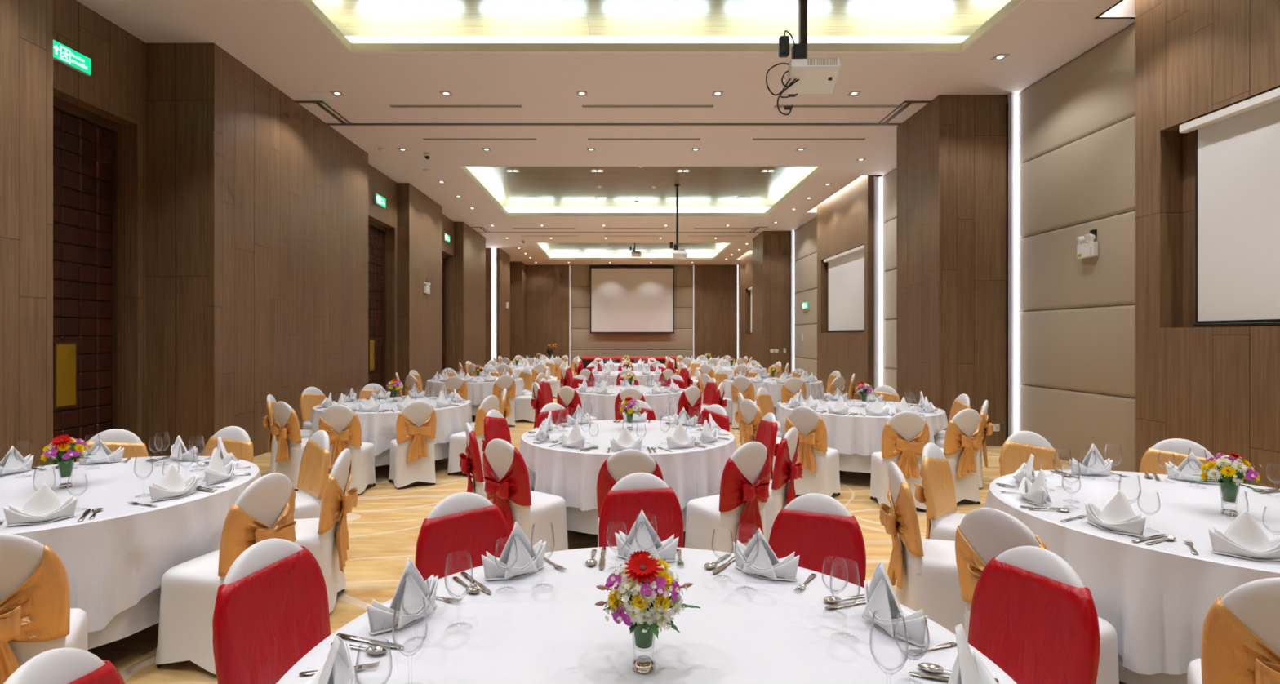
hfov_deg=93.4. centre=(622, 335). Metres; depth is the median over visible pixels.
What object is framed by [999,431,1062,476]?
banquet chair
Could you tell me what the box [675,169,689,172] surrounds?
recessed light
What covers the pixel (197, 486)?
spoon
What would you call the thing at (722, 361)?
banquet chair
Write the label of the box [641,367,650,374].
folded napkin
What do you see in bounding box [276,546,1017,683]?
tablecloth
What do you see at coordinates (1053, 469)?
table knife
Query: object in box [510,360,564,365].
tablecloth
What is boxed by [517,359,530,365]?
banquet chair
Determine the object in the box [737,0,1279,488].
wall
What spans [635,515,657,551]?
wine glass
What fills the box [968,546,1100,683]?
banquet chair
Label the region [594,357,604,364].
banquet chair
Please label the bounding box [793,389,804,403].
folded napkin
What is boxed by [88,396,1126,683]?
floor
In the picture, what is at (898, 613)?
bowl
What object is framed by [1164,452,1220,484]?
folded napkin
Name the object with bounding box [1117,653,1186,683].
floor
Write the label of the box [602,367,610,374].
folded napkin
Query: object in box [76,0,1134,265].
ceiling
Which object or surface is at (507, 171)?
recessed light
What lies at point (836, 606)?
table knife
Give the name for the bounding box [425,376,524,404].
tablecloth
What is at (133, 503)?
fork
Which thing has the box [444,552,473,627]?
wine glass
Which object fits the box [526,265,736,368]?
wall
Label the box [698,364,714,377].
banquet chair
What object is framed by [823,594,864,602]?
spoon
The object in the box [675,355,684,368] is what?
banquet chair
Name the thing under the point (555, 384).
banquet chair
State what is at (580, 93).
recessed light
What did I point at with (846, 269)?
projection screen
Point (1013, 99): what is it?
wall light
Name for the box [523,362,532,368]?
folded napkin
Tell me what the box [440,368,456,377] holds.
banquet chair
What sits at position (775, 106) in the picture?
ceiling vent
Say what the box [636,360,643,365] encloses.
folded napkin
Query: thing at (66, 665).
banquet chair
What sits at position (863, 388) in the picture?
flower vase
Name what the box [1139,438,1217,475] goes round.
banquet chair
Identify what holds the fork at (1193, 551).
on the tablecloth at (1157, 597)
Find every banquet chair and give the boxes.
[0,533,88,683]
[3,647,124,683]
[75,428,148,462]
[155,472,297,674]
[202,426,253,462]
[212,538,330,683]
[262,394,311,473]
[270,401,310,490]
[293,430,333,519]
[293,448,358,613]
[299,386,325,430]
[318,404,376,495]
[358,383,386,399]
[388,400,436,489]
[395,372,406,396]
[404,374,421,396]
[408,369,425,396]
[414,492,510,581]
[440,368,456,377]
[444,376,472,423]
[447,395,500,475]
[457,362,463,373]
[458,422,532,500]
[464,360,471,374]
[467,363,479,376]
[469,388,510,430]
[481,409,533,491]
[482,439,568,552]
[484,367,499,376]
[488,360,497,366]
[493,374,515,426]
[496,364,512,376]
[497,355,502,364]
[502,357,511,365]
[514,372,545,422]
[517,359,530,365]
[519,368,532,393]
[522,369,550,395]
[526,357,537,365]
[530,363,546,391]
[530,382,544,428]
[536,402,570,428]
[540,377,553,405]
[545,360,555,377]
[547,362,566,397]
[553,357,563,377]
[556,386,597,421]
[560,367,570,386]
[561,355,568,362]
[565,364,573,385]
[570,356,577,377]
[570,374,591,388]
[574,360,582,375]
[578,358,583,369]
[579,368,595,386]
[586,364,599,372]
[590,360,601,371]
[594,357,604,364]
[596,448,663,546]
[598,472,683,547]
[614,387,645,419]
[616,369,636,382]
[616,373,638,385]
[617,363,633,370]
[617,400,656,420]
[618,357,631,363]
[646,357,656,364]
[649,360,661,371]
[653,364,666,372]
[658,368,674,386]
[661,386,702,423]
[665,356,675,374]
[665,374,684,389]
[666,358,672,368]
[669,360,675,373]
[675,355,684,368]
[675,361,695,380]
[678,363,697,386]
[679,364,687,381]
[681,357,692,368]
[684,367,693,389]
[684,441,771,553]
[689,360,700,377]
[695,370,724,404]
[697,404,729,431]
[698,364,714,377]
[700,373,733,422]
[700,377,716,410]
[700,382,727,413]
[707,358,719,366]
[713,368,728,391]
[715,360,728,366]
[731,376,756,429]
[733,357,743,365]
[733,364,750,377]
[733,392,782,445]
[737,399,781,471]
[742,355,747,364]
[747,360,758,366]
[747,368,763,377]
[755,386,780,431]
[755,413,779,479]
[764,426,803,542]
[767,364,779,377]
[768,493,866,587]
[775,361,782,377]
[776,377,806,421]
[784,362,790,374]
[785,406,840,497]
[790,368,805,377]
[823,370,840,399]
[826,373,857,399]
[827,376,846,399]
[869,411,929,511]
[873,385,900,402]
[879,462,965,635]
[914,442,965,541]
[933,394,970,441]
[934,400,992,489]
[940,408,982,503]
[955,507,1119,683]
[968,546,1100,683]
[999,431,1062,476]
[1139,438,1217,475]
[1186,577,1279,683]
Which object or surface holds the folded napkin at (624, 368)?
on the tablecloth at (642, 379)
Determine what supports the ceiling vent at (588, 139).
in the ceiling
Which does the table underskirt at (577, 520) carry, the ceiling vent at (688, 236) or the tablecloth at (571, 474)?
the tablecloth at (571, 474)
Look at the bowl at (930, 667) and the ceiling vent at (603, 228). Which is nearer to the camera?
the bowl at (930, 667)
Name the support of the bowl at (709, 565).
on the spoon at (709, 565)
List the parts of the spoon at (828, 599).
handle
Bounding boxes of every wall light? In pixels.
[490,248,496,359]
[568,265,570,367]
[693,265,693,359]
[736,264,738,359]
[791,231,795,372]
[873,176,883,390]
[1008,92,1019,437]
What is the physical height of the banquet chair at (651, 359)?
0.921 m
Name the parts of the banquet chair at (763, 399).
sash, seat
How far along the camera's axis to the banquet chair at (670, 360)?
18.15 m
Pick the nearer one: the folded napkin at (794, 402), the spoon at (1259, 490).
the spoon at (1259, 490)
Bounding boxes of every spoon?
[88,507,102,519]
[146,456,169,461]
[196,485,217,490]
[330,643,386,654]
[453,576,479,592]
[585,549,596,565]
[704,554,728,568]
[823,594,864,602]
[917,662,999,682]
[1028,508,1071,511]
[1049,470,1071,476]
[1143,472,1153,478]
[1144,536,1175,544]
[1253,488,1279,491]
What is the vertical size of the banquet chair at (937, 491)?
0.921 m
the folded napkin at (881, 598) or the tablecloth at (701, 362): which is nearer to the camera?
the folded napkin at (881, 598)
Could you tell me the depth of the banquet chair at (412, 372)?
12.15 m
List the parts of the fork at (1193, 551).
handle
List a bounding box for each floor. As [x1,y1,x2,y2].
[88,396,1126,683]
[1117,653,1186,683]
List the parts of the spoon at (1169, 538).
handle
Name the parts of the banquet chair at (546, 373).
seat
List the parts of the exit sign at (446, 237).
lit panel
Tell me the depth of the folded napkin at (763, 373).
12.17 m
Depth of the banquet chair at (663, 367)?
14.70 m
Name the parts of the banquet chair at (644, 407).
sash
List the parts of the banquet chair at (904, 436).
seat, sash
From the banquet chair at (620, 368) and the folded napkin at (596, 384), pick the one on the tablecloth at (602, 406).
the folded napkin at (596, 384)
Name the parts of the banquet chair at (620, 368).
sash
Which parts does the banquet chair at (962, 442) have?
seat, sash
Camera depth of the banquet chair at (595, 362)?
16.47 m
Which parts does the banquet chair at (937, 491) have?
sash, seat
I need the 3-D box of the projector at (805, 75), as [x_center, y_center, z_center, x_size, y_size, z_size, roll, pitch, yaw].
[1.486,-2.829,5.007,0.586,2.043,0.345,0,0,9]
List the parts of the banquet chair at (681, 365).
seat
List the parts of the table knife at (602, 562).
blade, handle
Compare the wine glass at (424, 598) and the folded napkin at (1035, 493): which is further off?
the folded napkin at (1035, 493)
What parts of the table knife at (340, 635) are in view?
handle, blade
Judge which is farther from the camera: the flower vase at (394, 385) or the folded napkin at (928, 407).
the flower vase at (394, 385)
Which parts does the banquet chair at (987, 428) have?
seat, sash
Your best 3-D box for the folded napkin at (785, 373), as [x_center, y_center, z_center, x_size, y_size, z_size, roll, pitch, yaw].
[3.306,0.760,12.052,0.130,0.170,0.246,0,0,-36]
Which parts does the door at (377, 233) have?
push plate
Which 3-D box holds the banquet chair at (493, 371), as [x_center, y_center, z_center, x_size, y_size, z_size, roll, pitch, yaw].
[-2.849,1.141,12.846,0.424,0.921,0.559,0,0,1]
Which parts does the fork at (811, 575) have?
handle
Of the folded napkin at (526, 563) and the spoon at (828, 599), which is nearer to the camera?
the spoon at (828, 599)
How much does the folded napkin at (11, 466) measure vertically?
0.173 m
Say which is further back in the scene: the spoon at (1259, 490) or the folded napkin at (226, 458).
the folded napkin at (226, 458)
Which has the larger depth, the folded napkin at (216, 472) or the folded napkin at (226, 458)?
the folded napkin at (226, 458)
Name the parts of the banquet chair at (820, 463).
sash, seat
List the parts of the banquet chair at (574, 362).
sash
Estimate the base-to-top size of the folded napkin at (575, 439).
0.195 m
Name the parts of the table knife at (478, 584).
handle, blade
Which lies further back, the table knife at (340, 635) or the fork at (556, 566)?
the fork at (556, 566)
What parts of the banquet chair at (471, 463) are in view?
sash, seat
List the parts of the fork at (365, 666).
handle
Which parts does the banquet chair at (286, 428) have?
sash, seat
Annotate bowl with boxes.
[91,507,102,511]
[365,645,386,654]
[391,598,427,656]
[401,578,431,619]
[444,552,473,599]
[466,586,479,592]
[494,540,517,571]
[530,524,554,560]
[585,559,596,565]
[606,523,627,552]
[704,562,716,568]
[711,529,733,559]
[734,526,759,565]
[822,557,848,592]
[823,595,841,602]
[829,560,860,608]
[894,613,929,660]
[917,662,944,672]
[1055,508,1071,511]
[1161,536,1175,540]
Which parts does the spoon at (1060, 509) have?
handle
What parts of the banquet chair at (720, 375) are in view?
sash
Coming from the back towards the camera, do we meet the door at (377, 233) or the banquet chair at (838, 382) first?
the door at (377, 233)
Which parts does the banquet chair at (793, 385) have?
seat, sash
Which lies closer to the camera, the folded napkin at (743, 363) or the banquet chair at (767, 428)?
the banquet chair at (767, 428)
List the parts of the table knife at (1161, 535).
handle, blade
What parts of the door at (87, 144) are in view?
push plate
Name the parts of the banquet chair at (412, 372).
sash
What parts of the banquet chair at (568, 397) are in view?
sash, seat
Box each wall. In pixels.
[0,0,526,466]
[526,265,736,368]
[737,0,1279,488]
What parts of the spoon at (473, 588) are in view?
handle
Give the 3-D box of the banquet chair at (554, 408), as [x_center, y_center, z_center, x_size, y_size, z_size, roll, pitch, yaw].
[-0.575,1.141,5.950,0.425,0.921,0.559,0,0,-37]
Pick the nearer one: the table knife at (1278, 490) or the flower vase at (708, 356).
the table knife at (1278, 490)
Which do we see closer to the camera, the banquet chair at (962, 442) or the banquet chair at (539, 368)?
the banquet chair at (962, 442)
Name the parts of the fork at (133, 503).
handle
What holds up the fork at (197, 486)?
on the tablecloth at (113, 559)
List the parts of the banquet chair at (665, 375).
sash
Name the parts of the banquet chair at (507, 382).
sash, seat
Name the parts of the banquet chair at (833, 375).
seat, sash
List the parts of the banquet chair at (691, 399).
seat, sash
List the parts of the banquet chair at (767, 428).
sash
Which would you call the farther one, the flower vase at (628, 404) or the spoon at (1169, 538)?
the flower vase at (628, 404)
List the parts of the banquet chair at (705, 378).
seat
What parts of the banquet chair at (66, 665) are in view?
sash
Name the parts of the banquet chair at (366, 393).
sash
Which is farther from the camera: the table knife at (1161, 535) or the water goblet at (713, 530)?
the table knife at (1161, 535)
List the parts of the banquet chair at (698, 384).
sash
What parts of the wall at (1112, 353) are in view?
padded panel, padded panel, padded panel, padded panel, padded panel, padded panel, padded panel, padded panel, padded panel, padded panel, padded panel, padded panel, padded panel, padded panel, padded panel, padded panel, padded panel, padded panel, padded panel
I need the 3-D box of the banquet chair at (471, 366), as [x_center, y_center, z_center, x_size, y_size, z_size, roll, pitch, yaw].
[-3.562,1.141,15.038,0.424,0.921,0.559,0,0,36]
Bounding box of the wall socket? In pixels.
[992,423,999,431]
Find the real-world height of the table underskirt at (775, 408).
0.588 m
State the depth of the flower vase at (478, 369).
11.78 m
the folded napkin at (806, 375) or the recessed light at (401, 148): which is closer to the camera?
the recessed light at (401, 148)
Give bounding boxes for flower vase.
[35,434,97,488]
[384,378,403,401]
[471,364,483,379]
[512,356,520,367]
[535,352,542,360]
[595,550,700,673]
[617,396,644,429]
[622,360,631,368]
[623,371,635,385]
[705,352,711,359]
[728,357,736,368]
[768,365,777,380]
[852,382,873,406]
[1191,452,1266,515]
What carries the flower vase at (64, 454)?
on the tablecloth at (113, 559)
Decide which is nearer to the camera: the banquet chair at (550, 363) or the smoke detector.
the smoke detector
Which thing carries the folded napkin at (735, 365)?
on the tablecloth at (727, 370)
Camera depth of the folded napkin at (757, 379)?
10.82 m
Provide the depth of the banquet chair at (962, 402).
7.07 m
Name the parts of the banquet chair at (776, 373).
sash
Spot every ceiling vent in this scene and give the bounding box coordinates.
[389,105,521,107]
[422,138,536,140]
[513,227,574,228]
[521,235,578,236]
[582,105,713,107]
[587,138,700,140]
[603,227,665,228]
[604,235,662,236]
[688,235,745,236]
[693,227,754,228]
[751,138,865,140]
[773,105,905,107]
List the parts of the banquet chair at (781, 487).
seat, sash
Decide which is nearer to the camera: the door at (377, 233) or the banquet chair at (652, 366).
the door at (377, 233)
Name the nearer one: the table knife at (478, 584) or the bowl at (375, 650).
the bowl at (375, 650)
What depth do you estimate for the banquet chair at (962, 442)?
5.65 m
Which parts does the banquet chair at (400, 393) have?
sash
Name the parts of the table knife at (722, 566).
blade, handle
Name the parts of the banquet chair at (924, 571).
sash, seat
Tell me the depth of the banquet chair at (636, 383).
10.74 m
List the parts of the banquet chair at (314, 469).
seat, sash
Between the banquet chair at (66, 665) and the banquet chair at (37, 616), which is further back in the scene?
the banquet chair at (37, 616)
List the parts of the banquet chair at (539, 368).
sash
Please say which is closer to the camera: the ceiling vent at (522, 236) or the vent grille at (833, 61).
the vent grille at (833, 61)
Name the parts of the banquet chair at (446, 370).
sash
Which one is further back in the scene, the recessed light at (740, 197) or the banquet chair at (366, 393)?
the recessed light at (740, 197)
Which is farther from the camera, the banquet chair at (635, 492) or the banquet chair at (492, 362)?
the banquet chair at (492, 362)
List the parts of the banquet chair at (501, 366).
sash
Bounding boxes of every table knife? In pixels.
[77,508,90,521]
[195,488,214,492]
[233,473,250,475]
[336,632,404,648]
[460,571,491,594]
[599,546,605,569]
[712,555,735,573]
[824,599,866,608]
[908,671,949,680]
[995,483,1018,487]
[1019,505,1072,509]
[1053,469,1079,478]
[1131,533,1165,542]
[1152,472,1159,479]
[1258,489,1279,493]
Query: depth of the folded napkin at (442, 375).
11.91 m
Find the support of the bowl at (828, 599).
on the spoon at (828, 599)
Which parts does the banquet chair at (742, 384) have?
sash, seat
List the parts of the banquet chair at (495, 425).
sash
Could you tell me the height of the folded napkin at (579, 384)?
0.173 m
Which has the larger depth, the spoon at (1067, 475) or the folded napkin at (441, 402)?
the folded napkin at (441, 402)
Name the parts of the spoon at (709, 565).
handle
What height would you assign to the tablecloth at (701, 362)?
0.483 m
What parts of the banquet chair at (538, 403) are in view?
sash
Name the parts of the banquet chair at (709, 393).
seat, sash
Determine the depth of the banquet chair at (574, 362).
19.68 m
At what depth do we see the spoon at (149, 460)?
4.09 m
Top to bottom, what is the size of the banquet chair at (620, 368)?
0.921 m
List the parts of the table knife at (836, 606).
blade, handle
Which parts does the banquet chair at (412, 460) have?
seat, sash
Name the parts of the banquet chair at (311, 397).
seat, sash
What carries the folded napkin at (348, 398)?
on the tablecloth at (378, 428)
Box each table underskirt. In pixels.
[87,586,160,649]
[374,442,448,466]
[471,404,479,415]
[565,506,686,534]
[732,404,776,417]
[839,453,871,473]
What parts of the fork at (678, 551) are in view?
handle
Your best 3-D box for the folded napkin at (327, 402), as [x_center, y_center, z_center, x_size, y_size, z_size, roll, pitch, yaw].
[-3.539,0.760,7.242,0.130,0.170,0.246,0,0,-28]
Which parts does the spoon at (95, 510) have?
handle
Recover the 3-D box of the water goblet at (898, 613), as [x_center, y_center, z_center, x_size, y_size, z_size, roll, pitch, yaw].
[0.698,0.759,1.451,0.076,0.170,0.076,0,0,37]
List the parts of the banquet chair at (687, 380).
sash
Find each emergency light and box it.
[423,280,430,293]
[1076,229,1097,258]
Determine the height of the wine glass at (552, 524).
0.215 m
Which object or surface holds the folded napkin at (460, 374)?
on the tablecloth at (478, 391)
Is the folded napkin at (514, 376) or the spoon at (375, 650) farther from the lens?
the folded napkin at (514, 376)
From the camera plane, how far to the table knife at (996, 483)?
3.39 m
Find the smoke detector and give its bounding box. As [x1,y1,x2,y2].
[377,147,386,151]
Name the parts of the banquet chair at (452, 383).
sash, seat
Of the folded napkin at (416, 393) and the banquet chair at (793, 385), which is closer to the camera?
the folded napkin at (416, 393)
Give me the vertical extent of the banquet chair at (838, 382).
0.921 m
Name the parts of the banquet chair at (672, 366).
sash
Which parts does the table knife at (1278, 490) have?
blade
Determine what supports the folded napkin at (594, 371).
on the tablecloth at (642, 379)
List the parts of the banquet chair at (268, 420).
sash, seat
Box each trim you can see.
[294,100,931,125]
[470,226,768,232]
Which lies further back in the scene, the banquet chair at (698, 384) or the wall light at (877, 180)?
the wall light at (877, 180)
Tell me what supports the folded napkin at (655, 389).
on the tablecloth at (602, 406)
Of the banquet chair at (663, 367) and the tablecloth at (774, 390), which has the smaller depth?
the tablecloth at (774, 390)
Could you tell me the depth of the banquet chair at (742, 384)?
10.21 m
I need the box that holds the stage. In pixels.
[580,355,677,368]
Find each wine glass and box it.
[13,443,32,477]
[133,455,153,496]
[391,598,427,681]
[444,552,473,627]
[530,524,554,587]
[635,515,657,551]
[734,526,759,588]
[829,560,860,635]
[869,612,908,683]
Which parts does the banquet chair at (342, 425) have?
sash, seat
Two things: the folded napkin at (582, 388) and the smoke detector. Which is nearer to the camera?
the folded napkin at (582, 388)
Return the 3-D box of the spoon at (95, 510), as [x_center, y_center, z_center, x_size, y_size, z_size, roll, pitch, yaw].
[-2.495,0.840,2.853,0.042,0.009,0.180,0,0,-33]
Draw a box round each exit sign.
[53,39,91,75]
[373,192,385,208]
[443,232,449,243]
[802,301,808,309]
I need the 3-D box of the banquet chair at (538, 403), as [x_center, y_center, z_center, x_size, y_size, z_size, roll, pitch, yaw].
[-1.071,1.141,8.985,0.559,0.921,0.424,0,0,-21]
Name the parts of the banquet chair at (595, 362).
sash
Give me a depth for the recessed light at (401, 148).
11.31 m
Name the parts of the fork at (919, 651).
handle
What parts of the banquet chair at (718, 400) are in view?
sash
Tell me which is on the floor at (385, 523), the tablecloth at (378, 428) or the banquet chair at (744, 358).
the banquet chair at (744, 358)
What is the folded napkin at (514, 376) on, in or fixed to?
on the tablecloth at (478, 391)
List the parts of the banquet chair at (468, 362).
sash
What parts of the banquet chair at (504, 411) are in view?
seat, sash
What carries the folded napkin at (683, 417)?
on the tablecloth at (571, 474)
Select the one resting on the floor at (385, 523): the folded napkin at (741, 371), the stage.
the stage
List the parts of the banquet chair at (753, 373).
sash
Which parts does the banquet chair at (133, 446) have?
sash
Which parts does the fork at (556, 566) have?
handle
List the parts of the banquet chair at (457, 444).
seat, sash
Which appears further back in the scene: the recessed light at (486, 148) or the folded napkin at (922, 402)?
the recessed light at (486, 148)
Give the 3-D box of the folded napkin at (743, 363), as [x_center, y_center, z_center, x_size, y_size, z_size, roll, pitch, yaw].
[3.321,0.760,16.390,0.246,0.170,0.130,0,0,32]
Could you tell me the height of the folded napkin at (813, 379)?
0.170 m
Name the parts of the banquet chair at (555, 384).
seat, sash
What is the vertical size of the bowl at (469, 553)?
0.130 m
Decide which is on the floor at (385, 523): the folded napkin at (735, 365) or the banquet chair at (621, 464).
the banquet chair at (621, 464)
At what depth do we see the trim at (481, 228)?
20.32 m
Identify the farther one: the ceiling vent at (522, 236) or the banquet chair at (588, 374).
the ceiling vent at (522, 236)
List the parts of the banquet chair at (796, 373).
sash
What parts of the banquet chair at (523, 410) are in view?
seat, sash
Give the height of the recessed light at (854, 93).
0.007 m
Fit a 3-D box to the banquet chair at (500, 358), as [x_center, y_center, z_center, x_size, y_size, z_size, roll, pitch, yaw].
[-3.983,1.141,20.586,0.559,0.921,0.424,0,0,17]
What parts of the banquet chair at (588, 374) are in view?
sash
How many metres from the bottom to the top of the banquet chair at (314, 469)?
0.921 m
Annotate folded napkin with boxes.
[0,445,33,475]
[2,482,77,526]
[77,437,124,464]
[148,463,198,502]
[168,435,197,461]
[202,447,235,485]
[217,436,237,466]
[305,635,359,683]
[321,392,332,407]
[331,392,345,405]
[342,388,356,401]
[358,395,380,412]
[366,557,438,635]
[371,386,391,399]
[396,395,413,410]
[408,383,425,398]
[431,371,439,380]
[435,390,450,407]
[438,370,444,378]
[439,384,453,399]
[440,372,448,382]
[452,388,462,402]
[454,368,465,377]
[460,373,472,382]
[479,367,490,377]
[481,521,546,580]
[483,372,496,382]
[491,362,497,368]
[508,361,515,368]
[511,368,518,378]
[516,359,524,366]
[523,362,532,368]
[533,417,549,440]
[539,411,555,431]
[560,421,585,448]
[566,404,589,424]
[577,378,586,391]
[577,378,587,388]
[592,366,598,373]
[594,377,607,386]
[595,380,608,394]
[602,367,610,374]
[606,360,614,365]
[609,426,642,451]
[614,509,679,562]
[619,377,634,386]
[619,382,636,391]
[621,366,631,370]
[622,410,647,422]
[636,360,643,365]
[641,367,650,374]
[649,375,661,386]
[651,382,662,394]
[654,366,661,373]
[666,421,696,448]
[669,380,679,391]
[673,407,697,426]
[698,420,718,443]
[708,413,721,433]
[713,361,723,369]
[721,360,730,366]
[728,369,734,379]
[731,362,737,369]
[732,528,799,582]
[736,369,745,377]
[739,361,748,367]
[747,363,755,369]
[750,373,764,382]
[757,369,769,377]
[775,372,788,383]
[782,369,792,377]
[788,392,799,407]
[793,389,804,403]
[799,372,809,382]
[800,395,817,411]
[804,371,811,379]
[809,372,817,382]
[827,387,847,400]
[827,395,848,414]
[862,560,928,647]
[864,399,889,416]
[866,390,883,401]
[895,396,915,413]
[918,391,924,408]
[922,396,935,412]
[947,623,997,683]
[1011,453,1036,484]
[1017,468,1052,506]
[1069,443,1112,476]
[1084,489,1146,537]
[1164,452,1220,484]
[1208,509,1279,561]
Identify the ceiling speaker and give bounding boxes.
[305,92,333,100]
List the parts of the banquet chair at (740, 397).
seat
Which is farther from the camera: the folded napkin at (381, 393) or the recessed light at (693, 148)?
the recessed light at (693, 148)
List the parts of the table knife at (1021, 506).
handle, blade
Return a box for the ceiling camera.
[424,152,431,159]
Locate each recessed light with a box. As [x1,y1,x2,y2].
[329,91,344,95]
[397,147,408,151]
[439,91,452,95]
[481,147,491,151]
[505,169,519,172]
[524,196,536,199]
[576,91,586,95]
[586,147,595,151]
[590,169,604,172]
[595,196,606,199]
[666,196,679,199]
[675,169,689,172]
[691,147,700,151]
[711,91,724,95]
[737,196,750,199]
[760,169,775,172]
[795,147,805,151]
[847,91,861,95]
[990,53,1009,60]
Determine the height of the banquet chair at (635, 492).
0.921 m
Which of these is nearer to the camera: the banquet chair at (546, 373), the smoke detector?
the smoke detector
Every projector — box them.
[629,243,641,257]
[670,184,687,258]
[765,0,840,115]
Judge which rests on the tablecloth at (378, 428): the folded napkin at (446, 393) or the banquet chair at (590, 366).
the folded napkin at (446, 393)
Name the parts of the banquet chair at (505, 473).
sash, seat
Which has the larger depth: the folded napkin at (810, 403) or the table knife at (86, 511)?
the folded napkin at (810, 403)
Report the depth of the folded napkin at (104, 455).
3.98 m
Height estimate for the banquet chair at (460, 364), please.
0.921 m
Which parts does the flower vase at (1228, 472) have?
filler flower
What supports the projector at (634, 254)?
hanging from the ceiling
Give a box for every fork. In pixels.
[126,501,157,506]
[196,486,225,488]
[298,661,380,675]
[435,596,462,602]
[543,556,565,570]
[676,549,684,565]
[793,573,816,591]
[899,641,956,655]
[1060,514,1087,521]
[1183,538,1198,555]
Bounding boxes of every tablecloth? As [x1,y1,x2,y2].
[0,456,261,632]
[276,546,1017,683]
[310,396,471,456]
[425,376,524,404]
[481,365,551,379]
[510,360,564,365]
[519,419,737,511]
[573,385,684,420]
[591,370,662,385]
[600,363,650,371]
[680,360,734,366]
[694,366,767,380]
[723,377,824,407]
[777,399,948,455]
[984,469,1279,675]
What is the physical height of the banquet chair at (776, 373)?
0.921 m
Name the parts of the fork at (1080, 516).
handle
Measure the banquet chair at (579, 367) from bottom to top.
0.921 m
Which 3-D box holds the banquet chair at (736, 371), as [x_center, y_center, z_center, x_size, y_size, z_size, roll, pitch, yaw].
[2.848,1.141,14.502,0.424,0.921,0.564,0,0,3]
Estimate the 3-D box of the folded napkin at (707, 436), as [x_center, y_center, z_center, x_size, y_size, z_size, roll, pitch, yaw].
[0.699,0.759,4.814,0.130,0.173,0.246,0,0,45]
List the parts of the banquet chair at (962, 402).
seat, sash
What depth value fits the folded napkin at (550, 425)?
5.38 m
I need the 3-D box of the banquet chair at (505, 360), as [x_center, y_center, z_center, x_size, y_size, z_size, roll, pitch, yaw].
[-3.562,1.141,19.235,0.424,0.921,0.564,0,0,34]
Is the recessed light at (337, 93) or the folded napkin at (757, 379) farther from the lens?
the folded napkin at (757, 379)
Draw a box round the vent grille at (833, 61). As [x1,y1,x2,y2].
[807,57,837,65]
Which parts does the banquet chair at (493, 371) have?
sash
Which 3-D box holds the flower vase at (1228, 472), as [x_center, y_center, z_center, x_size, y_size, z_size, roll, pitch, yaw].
[2.867,0.697,2.857,0.228,0.296,0.254,0,0,-39]
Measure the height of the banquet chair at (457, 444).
0.921 m
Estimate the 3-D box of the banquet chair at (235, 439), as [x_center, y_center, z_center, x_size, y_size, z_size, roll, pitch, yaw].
[-2.965,1.141,4.330,0.424,0.921,0.564,0,0,8]
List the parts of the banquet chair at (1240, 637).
seat, sash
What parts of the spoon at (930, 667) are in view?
handle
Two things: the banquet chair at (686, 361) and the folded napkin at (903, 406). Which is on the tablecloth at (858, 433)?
the folded napkin at (903, 406)
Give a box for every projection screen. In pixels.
[589,266,674,333]
[747,287,751,333]
[823,244,864,333]
[1179,87,1279,327]
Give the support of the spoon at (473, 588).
on the tablecloth at (768, 632)
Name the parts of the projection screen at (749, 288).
screen frame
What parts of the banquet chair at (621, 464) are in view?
seat, sash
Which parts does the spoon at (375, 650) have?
handle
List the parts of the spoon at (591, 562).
handle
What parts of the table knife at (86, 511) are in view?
handle, blade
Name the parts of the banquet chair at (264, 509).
seat, sash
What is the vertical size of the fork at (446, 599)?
0.009 m
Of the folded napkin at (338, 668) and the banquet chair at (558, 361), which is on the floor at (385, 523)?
the banquet chair at (558, 361)
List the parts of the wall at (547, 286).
padded panel, padded panel, padded panel, padded panel, padded panel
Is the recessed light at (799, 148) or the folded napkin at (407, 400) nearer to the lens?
the folded napkin at (407, 400)
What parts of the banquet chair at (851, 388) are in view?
sash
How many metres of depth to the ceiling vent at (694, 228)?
19.53 m
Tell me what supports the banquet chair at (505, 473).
on the floor at (385, 523)
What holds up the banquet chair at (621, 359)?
on the floor at (385, 523)
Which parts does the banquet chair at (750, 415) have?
sash, seat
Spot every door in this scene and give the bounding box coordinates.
[53,96,121,464]
[368,219,386,391]
[441,253,446,371]
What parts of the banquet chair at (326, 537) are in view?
seat, sash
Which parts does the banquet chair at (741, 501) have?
seat, sash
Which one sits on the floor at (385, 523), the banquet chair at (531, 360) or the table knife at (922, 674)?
the banquet chair at (531, 360)
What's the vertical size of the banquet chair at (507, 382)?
0.921 m
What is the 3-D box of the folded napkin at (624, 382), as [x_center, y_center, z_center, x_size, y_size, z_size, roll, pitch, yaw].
[0.084,0.760,10.205,0.246,0.170,0.130,0,0,15]
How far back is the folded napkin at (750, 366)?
15.16 m
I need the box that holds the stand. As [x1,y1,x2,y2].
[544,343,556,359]
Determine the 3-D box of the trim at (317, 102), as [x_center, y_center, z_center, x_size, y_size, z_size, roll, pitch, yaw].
[-0.125,-3.499,9.482,9.490,0.022,1.025,0,0,0]
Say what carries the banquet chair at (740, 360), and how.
on the floor at (385, 523)
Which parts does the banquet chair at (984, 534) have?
sash, seat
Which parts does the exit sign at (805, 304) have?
lit panel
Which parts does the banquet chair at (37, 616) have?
sash, seat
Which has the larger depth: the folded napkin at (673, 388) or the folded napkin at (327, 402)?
the folded napkin at (673, 388)
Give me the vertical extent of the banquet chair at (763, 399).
0.921 m
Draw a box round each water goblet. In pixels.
[355,640,392,683]
[401,578,431,639]
[494,540,517,591]
[606,523,627,568]
[711,529,733,577]
[822,557,848,614]
[894,613,929,682]
[1137,489,1160,530]
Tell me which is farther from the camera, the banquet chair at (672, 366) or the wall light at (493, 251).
the wall light at (493, 251)
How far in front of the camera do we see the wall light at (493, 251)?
23.94 m

